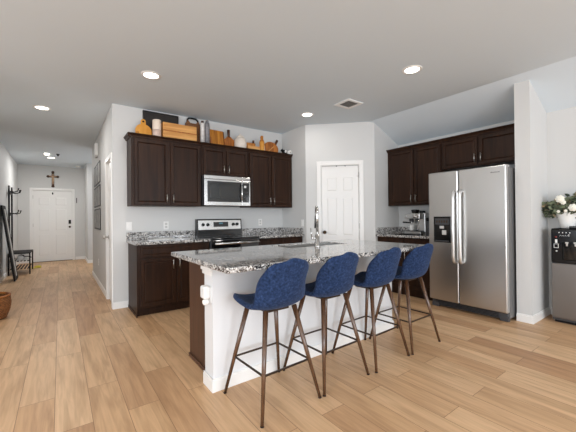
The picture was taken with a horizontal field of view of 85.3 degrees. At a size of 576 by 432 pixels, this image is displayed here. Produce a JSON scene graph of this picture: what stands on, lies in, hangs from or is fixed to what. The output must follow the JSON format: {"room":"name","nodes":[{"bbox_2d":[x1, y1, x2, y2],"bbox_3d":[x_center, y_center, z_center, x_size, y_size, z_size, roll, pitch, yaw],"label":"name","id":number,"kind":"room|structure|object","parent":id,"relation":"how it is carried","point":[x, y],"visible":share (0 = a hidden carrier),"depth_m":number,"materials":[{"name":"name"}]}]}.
{"room":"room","nodes":[
{"label":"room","id":0,"kind":"room"},
{"bbox_2d":[0,142,17,277],"bbox_3d":[-5.375,-0.093,5.680,0.120,2.745,7.110,0,0,-36],"label":"wall","id":1,"kind":"structure","parent":0,"point":[8,165],"depth_m":6.82,"materials":[{"name":"grey paint"}]},
{"bbox_2d":[0,262,18,282],"bbox_3d":[-5.308,1.235,5.713,0.013,0.088,7.110,0,0,-36],"label":"baseboard","id":2,"kind":"structure","parent":1,"relation":"attached to","point":[5,275],"depth_m":6.55,"materials":[{"name":"white paint"}]},
{"bbox_2d":[17,164,84,259],"bbox_3d":[-6.107,-0.069,9.632,3.600,2.745,0.140,0,0,-36],"label":"wall","id":3,"kind":"structure","parent":0,"point":[28,176],"depth_m":8.98,"materials":[{"name":"grey paint"}]},
{"bbox_2d":[29,188,74,262],"bbox_3d":[-6.817,0.256,9.073,1.040,2.105,0.202,0,0,-36],"label":"door","id":4,"kind":"structure","parent":3,"relation":"in","point":[52,210],"depth_m":9.05,"materials":[{"name":"white paint"}]},
{"bbox_2d":[19,256,84,263],"bbox_3d":[-6.784,1.264,9.029,1.540,0.088,0.013,0,0,-36],"label":"baseboard","id":5,"kind":"structure","parent":3,"relation":"attached to","point":[78,257],"depth_m":9.35,"materials":[{"name":"white paint"}]},
{"bbox_2d":[47,171,58,186],"bbox_3d":[-6.777,-1.065,9.017,0.296,0.481,0.080,0,0,-36],"label":"crucifix","id":6,"kind":"object","parent":3,"relation":"attached to","point":[52,172],"visible":1,"depth_m":9.01,"materials":[{"name":"brown wood"}]},
{"bbox_2d":[85,163,92,259],"bbox_3d":[-4.395,-0.091,8.671,1.885,2.745,3.430,0,0,-36],"label":"wall","id":7,"kind":"structure","parent":0,"point":[88,169],"depth_m":8.61,"materials":[{"name":"grey paint"}]},
{"bbox_2d":[92,104,123,302],"bbox_3d":[-3.246,-0.116,5.522,0.120,2.745,3.255,0,0,-36],"label":"wall","id":8,"kind":"structure","parent":0,"point":[109,138],"depth_m":4.24,"materials":[{"name":"grey paint"}]},
{"bbox_2d":[94,143,97,157],"bbox_3d":[-3.557,-1.211,5.793,0.049,0.255,0.190,0,0,-36],"label":"door chime","id":9,"kind":"object","parent":8,"relation":"attached to","point":[95,144],"visible":1,"depth_m":5.72,"materials":[{"name":"white paint"}]},
{"bbox_2d":[94,160,99,186],"bbox_3d":[-3.576,-0.773,5.855,0.011,0.380,1.100,0,0,-36],"label":"framed print","id":10,"kind":"object","parent":8,"relation":"attached to","point":[97,167],"visible":1,"depth_m":5.76,"materials":[{"name":"grey paper"}]},
{"bbox_2d":[94,184,100,207],"bbox_3d":[-3.571,-0.358,5.853,0.011,0.380,1.100,0,0,-36],"label":"framed print","id":11,"kind":"object","parent":8,"relation":"attached to","point":[97,191],"visible":1,"depth_m":5.77,"materials":[{"name":"grey paper"}]},
{"bbox_2d":[94,208,100,229],"bbox_3d":[-3.567,0.057,5.851,0.011,0.380,1.100,0,0,-36],"label":"framed print","id":12,"kind":"object","parent":8,"relation":"attached to","point":[97,212],"visible":1,"depth_m":5.79,"materials":[{"name":"grey paper"}]},
{"bbox_2d":[92,271,113,308],"bbox_3d":[-3.286,1.213,5.477,0.013,0.088,3.255,0,0,-36],"label":"baseboard","id":13,"kind":"structure","parent":8,"relation":"attached to","point":[102,288],"depth_m":5.44,"materials":[{"name":"white paint"}]},
{"bbox_2d":[102,152,112,307],"bbox_3d":[-2.530,0.195,4.484,0.189,2.100,0.690,0,0,-36],"label":"door","id":14,"kind":"structure","parent":8,"relation":"in","point":[108,235],"depth_m":4.60,"materials":[{"name":"white paint"}]},
{"bbox_2d":[122,105,281,304],"bbox_3d":[-1.159,-0.139,5.103,2.759,2.745,0.120,0,0,-36],"label":"wall","id":15,"kind":"structure","parent":0,"point":[143,219],"depth_m":4.71,"materials":[{"name":"grey paint"}]},
{"bbox_2d":[113,301,127,309],"bbox_3d":[-2.252,1.197,4.208,0.188,0.088,0.013,0,0,-36],"label":"baseboard","id":16,"kind":"structure","parent":15,"relation":"attached to","point":[123,304],"depth_m":4.20,"materials":[{"name":"white paint"}]},
{"bbox_2d":[126,222,131,230],"bbox_3d":[-2.174,0.141,4.280,0.072,0.116,0.010,0,0,-36],"label":"light switch","id":17,"kind":"object","parent":15,"relation":"attached to","point":[128,224],"visible":1,"depth_m":4.27,"materials":[{"name":"white paint"}]},
{"bbox_2d":[126,230,194,239],"bbox_3d":[-1.818,0.272,4.529,0.946,0.102,0.020,0,0,-36],"label":"backsplash","id":18,"kind":"structure","parent":15,"relation":"attached to","point":[187,233],"depth_m":4.50,"materials":[{"name":"stone"}]},
{"bbox_2d":[123,132,201,206],"bbox_3d":[-1.736,-0.603,4.388,0.968,0.936,0.362,0,0,-36],"label":"upper cabinet","id":19,"kind":"object","parent":15,"relation":"attached to","point":[162,171],"visible":1,"depth_m":4.24,"materials":[{"name":"brown wood"}]},
{"bbox_2d":[135,119,151,134],"bbox_3d":[-1.968,-1.188,4.258,0.205,0.271,0.055,0,0,-36],"label":"cutting board","id":20,"kind":"object","parent":19,"relation":"on","point":[142,128],"visible":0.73,"depth_m":4.25,"materials":[{"name":"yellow wood"}]},
{"bbox_2d":[152,119,160,135],"bbox_3d":[-1.793,-1.185,4.276,0.112,0.258,0.112,0,0,-36],"label":"ceramic canister","id":21,"kind":"object","parent":19,"relation":"on","point":[156,123],"visible":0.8,"depth_m":4.23,"materials":[{"name":"beige ceramic"}]},
{"bbox_2d":[143,110,178,129],"bbox_3d":[-1.827,-1.269,4.513,0.490,0.431,0.058,0,0,-36],"label":"chalkboard sign","id":22,"kind":"object","parent":19,"relation":"on","point":[148,116],"visible":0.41,"depth_m":4.48,"materials":[{"name":"black wood"}]},
{"bbox_2d":[161,130,196,140],"bbox_3d":[-1.559,-1.116,4.478,0.470,0.118,0.148,0,0,-36],"label":"wooden tray","id":23,"kind":"object","parent":19,"relation":"on","point":[164,133],"visible":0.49,"depth_m":4.40,"materials":[{"name":"brown wood"}]},
{"bbox_2d":[161,122,196,134],"bbox_3d":[-1.562,-1.236,4.481,0.470,0.118,0.140,0,0,-36],"label":"wooden tray","id":24,"kind":"object","parent":23,"relation":"on","point":[166,126],"visible":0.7,"depth_m":4.41,"materials":[{"name":"brown wood"}]},
{"bbox_2d":[185,117,199,141],"bbox_3d":[-1.441,-1.276,4.742,0.220,0.439,0.070,0,0,-36],"label":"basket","id":25,"kind":"object","parent":19,"relation":"on","point":[187,123],"visible":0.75,"depth_m":4.76,"materials":[{"name":"brown wicker"}]},
{"bbox_2d":[164,221,168,228],"bbox_3d":[-1.780,0.138,4.568,0.072,0.116,0.008,0,0,-36],"label":"wall outlet","id":26,"kind":"object","parent":15,"relation":"attached to","point":[166,223],"visible":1,"depth_m":4.57,"materials":[{"name":"white paint"}]},
{"bbox_2d":[201,142,248,177],"bbox_3d":[-1.032,-0.840,4.904,0.772,0.473,0.362,0,0,-36],"label":"upper cabinet","id":27,"kind":"object","parent":15,"relation":"attached to","point":[216,159],"visible":0.92,"depth_m":4.76,"materials":[{"name":"brown wood"}]},
{"bbox_2d":[200,121,204,141],"bbox_3d":[-1.272,-1.236,4.656,0.062,0.352,0.062,0,0,-36],"label":"bottle","id":28,"kind":"object","parent":27,"relation":"on","point":[202,125],"visible":0.84,"depth_m":4.63,"materials":[{"name":"white ceramic"}]},
{"bbox_2d":[205,120,209,142],"bbox_3d":[-1.214,-1.246,4.699,0.072,0.372,0.072,0,0,-36],"label":"bottle","id":29,"kind":"object","parent":27,"relation":"on","point":[207,125],"visible":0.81,"depth_m":4.67,"materials":[{"name":"grey glass"}]},
{"bbox_2d":[210,129,223,144],"bbox_3d":[-1.133,-1.205,4.928,0.273,0.293,0.070,0,0,-40],"label":"cutting board","id":30,"kind":"object","parent":27,"relation":"on","point":[217,137],"visible":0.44,"depth_m":4.93,"materials":[{"name":"brown wood"}]},
{"bbox_2d":[201,175,249,206],"bbox_3d":[-0.999,-0.374,4.863,0.752,0.445,0.452,0,0,-36],"label":"microwave","id":31,"kind":"object","parent":27,"relation":"attached to","point":[219,191],"visible":0.99,"depth_m":4.69,"materials":[{"name":"grey metal"}]},
{"bbox_2d":[224,130,233,145],"bbox_3d":[-0.954,-1.224,5.041,0.172,0.327,0.072,0,0,-36],"label":"paddle board","id":32,"kind":"object","parent":27,"relation":"on","point":[228,140],"visible":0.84,"depth_m":5.02,"materials":[{"name":"brown wood"}]},
{"bbox_2d":[234,134,246,147],"bbox_3d":[-0.768,-1.192,5.048,0.200,0.258,0.200,0,0,-36],"label":"ceramic jar","id":33,"kind":"object","parent":27,"relation":"on","point":[240,141],"visible":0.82,"depth_m":4.97,"materials":[{"name":"white ceramic"}]},
{"bbox_2d":[242,227,281,234],"bbox_3d":[-0.454,0.262,5.524,0.882,0.102,0.020,0,0,-36],"label":"backsplash","id":34,"kind":"structure","parent":15,"relation":"attached to","point":[278,229],"depth_m":5.50,"materials":[{"name":"stone"}]},
{"bbox_2d":[240,148,292,207],"bbox_3d":[-0.360,-0.613,5.390,0.876,0.936,0.362,0,0,-36],"label":"upper cabinet","id":35,"kind":"object","parent":15,"relation":"attached to","point":[269,172],"visible":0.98,"depth_m":5.25,"materials":[{"name":"brown wood"}]},
{"bbox_2d":[246,140,259,149],"bbox_3d":[-0.602,-1.169,5.200,0.232,0.210,0.150,0,0,-36],"label":"wooden tray","id":36,"kind":"object","parent":35,"relation":"on","point":[252,145],"visible":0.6,"depth_m":5.19,"materials":[{"name":"brown wood"}]},
{"bbox_2d":[259,136,264,149],"bbox_3d":[-0.440,-1.209,5.262,0.090,0.286,0.090,0,0,-36],"label":"pepper mill","id":37,"kind":"object","parent":35,"relation":"on","point":[261,143],"visible":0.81,"depth_m":5.23,"materials":[{"name":"brown wood"}]},
{"bbox_2d":[264,140,277,151],"bbox_3d":[-0.292,-1.217,5.519,0.321,0.304,0.062,0,0,-39],"label":"round cutting board","id":38,"kind":"object","parent":35,"relation":"on","point":[269,146],"visible":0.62,"depth_m":5.51,"materials":[{"name":"brown wood"}]},
{"bbox_2d":[0,0,575,168],"bbox_3d":[-2.028,-1.370,2.937,9.600,0.443,15.710,0,0,-36],"label":"ceiling","id":39,"kind":"structure","parent":0,"point":[252,64],"depth_m":3.13,"materials":[{"name":"white paint"}]},
{"bbox_2d":[33,105,50,110],"bbox_3d":[-3.386,-1.488,4.306,0.204,0.008,0.204,0,0,-36],"label":"recessed light","id":40,"kind":"object","parent":39,"relation":"in","point":[40,107],"visible":1,"depth_m":4.29,"materials":[{"name":"white paint"}]},
{"bbox_2d":[141,71,160,79],"bbox_3d":[-1.472,-1.511,3.362,0.204,0.008,0.204,0,0,-36],"label":"recessed light","id":41,"kind":"object","parent":39,"relation":"in","point":[152,75],"visible":1,"depth_m":3.36,"materials":[{"name":"white paint"}]},
{"bbox_2d":[300,112,313,116],"bbox_3d":[0.288,-1.524,4.708,0.204,0.008,0.204,0,0,-36],"label":"recessed light","id":42,"kind":"object","parent":39,"relation":"in","point":[305,114],"visible":1,"depth_m":4.70,"materials":[{"name":"white paint"}]},
{"bbox_2d":[334,99,362,108],"bbox_3d":[0.829,-1.529,4.276,0.285,0.012,0.275,0,0,-36],"label":"ceiling vent","id":43,"kind":"object","parent":39,"relation":"in","point":[348,103],"visible":1,"depth_m":4.27,"materials":[{"name":"white metal"}]},
{"bbox_2d":[402,65,422,73],"bbox_3d":[1.309,-1.540,3.299,0.204,0.008,0.204,0,0,-36],"label":"recessed light","id":44,"kind":"object","parent":39,"relation":"in","point":[412,69],"visible":1,"depth_m":3.29,"materials":[{"name":"white paint"}]},
{"bbox_2d":[0,259,575,431],"bbox_3d":[-2.009,1.274,2.921,9.580,0.080,15.710,0,0,-36],"label":"floor","id":45,"kind":"structure","parent":0,"point":[70,361],"depth_m":2.34,"materials":[{"name":"brown wood"}]},
{"bbox_2d":[0,292,11,319],"bbox_3d":[-3.624,1.108,3.768,0.444,0.292,0.444,0,0,-36],"label":"wicker basket","id":46,"kind":"object","parent":45,"relation":"on","point":[5,297],"visible":1,"depth_m":3.79,"materials":[{"name":"brown wicker"}]},
{"bbox_2d":[0,205,17,280],"bbox_3d":[-5.550,0.536,6.232,0.219,1.487,0.460,0,0,-36],"label":"frame","id":47,"kind":"object","parent":45,"relation":"on","point":[3,208],"visible":1,"depth_m":6.11,"materials":[{"name":"black"}]},
{"bbox_2d":[8,185,32,275],"bbox_3d":[-6.138,0.314,7.192,0.380,1.960,0.860,0,0,-36],"label":"hall tree","id":48,"kind":"object","parent":45,"relation":"on","point":[11,192],"visible":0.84,"depth_m":6.96,"materials":[{"name":"black metal"}]},
{"bbox_2d":[10,264,31,269],"bbox_3d":[-6.130,1.168,7.188,0.320,0.012,0.840,0,0,-36],"label":"shoe shelf","id":49,"kind":"object","parent":48,"relation":"attached to","point":[29,267],"depth_m":7.04,"materials":[{"name":"black"}]},
{"bbox_2d":[16,255,28,260],"bbox_3d":[-5.915,0.931,6.989,0.245,0.112,0.080,0,0,-36],"label":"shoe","id":50,"kind":"object","parent":48,"relation":"on","point":[19,258],"visible":0.83,"depth_m":6.95,"materials":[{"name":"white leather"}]},
{"bbox_2d":[128,242,208,317],"bbox_3d":[-1.623,0.796,4.281,0.928,0.878,0.642,0,0,-36],"label":"base cabinet","id":51,"kind":"object","parent":45,"relation":"on","point":[158,281],"visible":0.73,"depth_m":3.97,"materials":[{"name":"brown wood"}]},
{"bbox_2d":[126,230,210,245],"bbox_3d":[-1.634,0.287,4.277,0.946,0.137,0.643,0,0,-36],"label":"countertop","id":52,"kind":"structure","parent":51,"relation":"on","point":[187,236],"depth_m":4.32,"materials":[{"name":"grey stone"}]},
{"bbox_2d":[195,219,259,248],"bbox_3d":[-0.910,0.622,4.749,0.762,1.155,0.722,0,0,-36],"label":"electric range","id":53,"kind":"object","parent":45,"relation":"on","point":[223,233],"visible":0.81,"depth_m":4.80,"materials":[{"name":"grey metal"}]},
{"bbox_2d":[199,235,259,239],"bbox_3d":[-0.906,0.321,4.741,0.762,0.016,0.595,0,0,-36],"label":"cooktop","id":54,"kind":"object","parent":53,"relation":"in","point":[213,237],"depth_m":4.65,"materials":[{"name":"black glass"}]},
{"bbox_2d":[223,258,321,427],"bbox_3d":[-0.103,0.736,2.098,0.484,0.955,0.515,0,0,-39],"label":"bar stool","id":55,"kind":"object","parent":45,"relation":"on","point":[282,285],"visible":1,"depth_m":1.93,"materials":[{"name":"blue fabric"}]},
{"bbox_2d":[259,236,301,245],"bbox_3d":[-0.265,0.786,5.270,0.880,0.878,0.642,0,0,-36],"label":"base cabinet","id":56,"kind":"object","parent":45,"relation":"on","point":[282,240],"visible":0.2,"depth_m":5.03,"materials":[{"name":"brown wood"}]},
{"bbox_2d":[242,227,303,238],"bbox_3d":[-0.270,0.277,5.272,0.882,0.137,0.643,0,0,-36],"label":"countertop","id":57,"kind":"structure","parent":56,"relation":"on","point":[277,232],"depth_m":5.39,"materials":[{"name":"grey stone"}]},
{"bbox_2d":[189,256,393,392],"bbox_3d":[0.087,0.773,3.038,2.055,0.880,0.726,0,0,-36],"label":"kitchen island","id":58,"kind":"object","parent":45,"relation":"on","point":[214,327],"visible":0.48,"depth_m":2.45,"materials":[{"name":"white paint"}]},
{"bbox_2d":[200,285,209,304],"bbox_3d":[-0.586,0.554,2.198,0.050,0.127,0.091,0,0,-36],"label":"plug","id":59,"kind":"object","parent":58,"relation":"attached to","point":[204,290],"visible":1,"depth_m":2.17,"materials":[{"name":"white paint"}]},
{"bbox_2d":[202,299,208,304],"bbox_3d":[-0.573,0.600,2.180,0.048,0.036,0.048,0,0,-36],"label":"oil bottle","id":60,"kind":"object","parent":59,"relation":"on","point":[205,301],"depth_m":2.16,"materials":[{"name":"white plastic"}]},
{"bbox_2d":[171,239,423,273],"bbox_3d":[0.202,0.313,2.866,2.170,0.035,1.110,0,0,-36],"label":"island countertop","id":61,"kind":"structure","parent":58,"relation":"on","point":[249,258],"depth_m":2.49,"materials":[{"name":"stone"}]},
{"bbox_2d":[276,243,336,247],"bbox_3d":[0.231,0.411,3.252,0.756,0.209,0.326,0,0,-36],"label":"sink","id":62,"kind":"object","parent":61,"relation":"in","point":[321,244],"visible":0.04,"depth_m":3.41,"materials":[{"name":"silver metal"}]},
{"bbox_2d":[310,206,320,246],"bbox_3d":[0.281,0.098,3.035,0.092,0.395,0.181,-1,0,21],"label":"kitchen faucet","id":63,"kind":"object","parent":61,"relation":"on","point":[316,220],"visible":0.98,"depth_m":2.98,"materials":[{"name":"silver metal"}]},
{"bbox_2d":[283,252,369,396],"bbox_3d":[0.295,0.733,2.402,0.484,0.955,0.515,0,0,-38],"label":"bar stool","id":64,"kind":"object","parent":45,"relation":"on","point":[336,277],"visible":0.91,"depth_m":2.22,"materials":[{"name":"blue fabric"}]},
{"bbox_2d":[331,247,409,372],"bbox_3d":[0.723,0.730,2.710,0.484,0.955,0.515,0,0,-39],"label":"bar stool","id":65,"kind":"object","parent":45,"relation":"on","point":[382,269],"visible":0.86,"depth_m":2.54,"materials":[{"name":"blue fabric"}]},
{"bbox_2d":[369,243,440,354],"bbox_3d":[1.132,0.727,3.015,0.484,0.955,0.515,0,0,-37],"label":"bar stool","id":66,"kind":"object","parent":45,"relation":"on","point":[415,265],"visible":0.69,"depth_m":2.83,"materials":[{"name":"blue fabric"}]},
{"bbox_2d":[378,236,432,300],"bbox_3d":[1.968,0.762,4.875,0.642,0.878,0.958,0,0,-36],"label":"base cabinet","id":67,"kind":"object","parent":45,"relation":"on","point":[415,290],"visible":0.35,"depth_m":4.62,"materials":[{"name":"brown wood"}]},
{"bbox_2d":[376,227,428,238],"bbox_3d":[1.964,0.252,4.874,0.643,0.137,0.962,0,0,-36],"label":"countertop","id":68,"kind":"structure","parent":67,"relation":"on","point":[383,231],"depth_m":5.10,"materials":[{"name":"grey stone"}]},
{"bbox_2d":[396,233,422,234],"bbox_3d":[1.851,0.281,4.805,0.210,0.010,0.350,0,0,-36],"label":"mat","id":69,"kind":"object","parent":68,"relation":"on","point":[400,233],"visible":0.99,"depth_m":4.72,"materials":[{"name":"black"}]},
{"bbox_2d":[403,210,428,233],"bbox_3d":[2.021,0.091,4.943,0.392,0.388,0.280,0,0,-36],"label":"espresso machine","id":70,"kind":"object","parent":68,"relation":"on","point":[417,219],"visible":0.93,"depth_m":4.90,"materials":[{"name":"silver metal"}]},
{"bbox_2d":[426,217,428,234],"bbox_3d":[2.163,0.144,4.775,0.112,0.278,0.112,0,0,-36],"label":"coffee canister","id":71,"kind":"object","parent":68,"relation":"on","point":[427,219],"visible":0.41,"depth_m":4.75,"materials":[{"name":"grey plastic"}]},
{"bbox_2d":[429,164,516,321],"bbox_3d":[2.434,0.305,4.031,0.842,1.775,0.904,0,0,-36],"label":"refrigerator","id":72,"kind":"object","parent":45,"relation":"on","point":[472,212],"visible":0.97,"depth_m":3.73,"materials":[{"name":"grey metal"}]},
{"bbox_2d":[434,216,450,242],"bbox_3d":[1.986,0.174,4.038,0.034,0.335,0.225,0,0,-36],"label":"dispenser","id":73,"kind":"object","parent":72,"relation":"on","point":[442,224],"depth_m":4.03,"materials":[{"name":"grey plastic"}]},
{"bbox_2d":[433,298,508,317],"bbox_3d":[2.227,1.136,3.870,0.048,0.075,0.872,0,0,-36],"label":"grille","id":74,"kind":"object","parent":72,"relation":"attached to","point":[437,302],"depth_m":3.82,"materials":[{"name":"black metal"}]},
{"bbox_2d":[551,226,575,324],"bbox_3d":[3.173,0.646,3.466,0.317,1.072,0.335,0,0,-36],"label":"water dispenser","id":75,"kind":"object","parent":45,"relation":"on","point":[563,240],"visible":1,"depth_m":3.43,"materials":[{"name":"grey plastic"}]},
{"bbox_2d":[541,192,575,227],"bbox_3d":[3.167,-0.074,3.493,0.271,0.425,0.619,0,0,-36],"label":"flower vase","id":76,"kind":"object","parent":75,"relation":"on","point":[565,208],"visible":0.98,"depth_m":3.51,"materials":[{"name":"white ceramic"}]},
{"bbox_2d":[282,125,305,242],"bbox_3d":[0.147,-0.150,5.551,0.120,2.745,0.695,0,0,-36],"label":"wall","id":77,"kind":"structure","parent":0,"point":[293,140],"depth_m":5.42,"materials":[{"name":"grey paint"}]},
{"bbox_2d":[305,122,374,241],"bbox_3d":[0.866,-0.159,5.207,1.122,2.745,0.100,-1,0,8],"label":"wall","id":78,"kind":"structure","parent":0,"point":[355,140],"depth_m":5.16,"materials":[{"name":"grey paint"}]},
{"bbox_2d":[317,160,363,240],"bbox_3d":[0.866,0.152,5.174,0.759,2.122,0.164,-1,0,8],"label":"door","id":79,"kind":"structure","parent":78,"relation":"in","point":[340,184],"depth_m":5.18,"materials":[{"name":"white paint"}]},
{"bbox_2d":[374,123,398,240],"bbox_3d":[1.688,-0.167,5.353,0.763,2.745,0.120,0,0,-36],"label":"wall","id":80,"kind":"structure","parent":0,"point":[385,215],"depth_m":5.20,"materials":[{"name":"grey paint"}]},
{"bbox_2d":[398,107,575,307],"bbox_3d":[3.749,-0.198,3.072,0.120,2.745,8.945,0,0,-36],"label":"wall","id":81,"kind":"structure","parent":0,"point":[561,124],"depth_m":3.72,"materials":[{"name":"grey paint"}]},
{"bbox_2d":[399,227,408,232],"bbox_3d":[2.215,0.233,5.058,0.020,0.102,0.962,0,0,-36],"label":"backsplash","id":82,"kind":"structure","parent":81,"relation":"attached to","point":[401,229],"depth_m":5.37,"materials":[{"name":"stone"}]},
{"bbox_2d":[386,139,447,205],"bbox_3d":[2.059,-0.640,4.979,0.354,0.936,0.923,0,0,-36],"label":"upper cabinet","id":83,"kind":"object","parent":81,"relation":"attached to","point":[410,167],"visible":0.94,"depth_m":4.89,"materials":[{"name":"brown wood"}]},
{"bbox_2d":[440,123,514,170],"bbox_3d":[2.621,-0.893,4.206,0.354,0.448,0.985,0,0,-36],"label":"upper cabinet","id":84,"kind":"object","parent":81,"relation":"attached to","point":[494,146],"visible":0.8,"depth_m":4.11,"materials":[{"name":"brown wood"}]},
{"bbox_2d":[514,80,548,315],"bbox_3d":[2.871,-0.186,3.679,0.584,2.745,0.145,0,0,-36],"label":"wall","id":85,"kind":"structure","parent":0,"point":[530,116],"depth_m":3.53,"materials":[{"name":"grey paint"}]},
{"bbox_2d":[516,307,550,323],"bbox_3d":[2.883,1.142,3.664,0.597,0.088,0.158,0,0,-36],"label":"baseboard","id":86,"kind":"structure","parent":85,"relation":"attached to","point":[544,313],"depth_m":3.52,"materials":[{"name":"white paint"}]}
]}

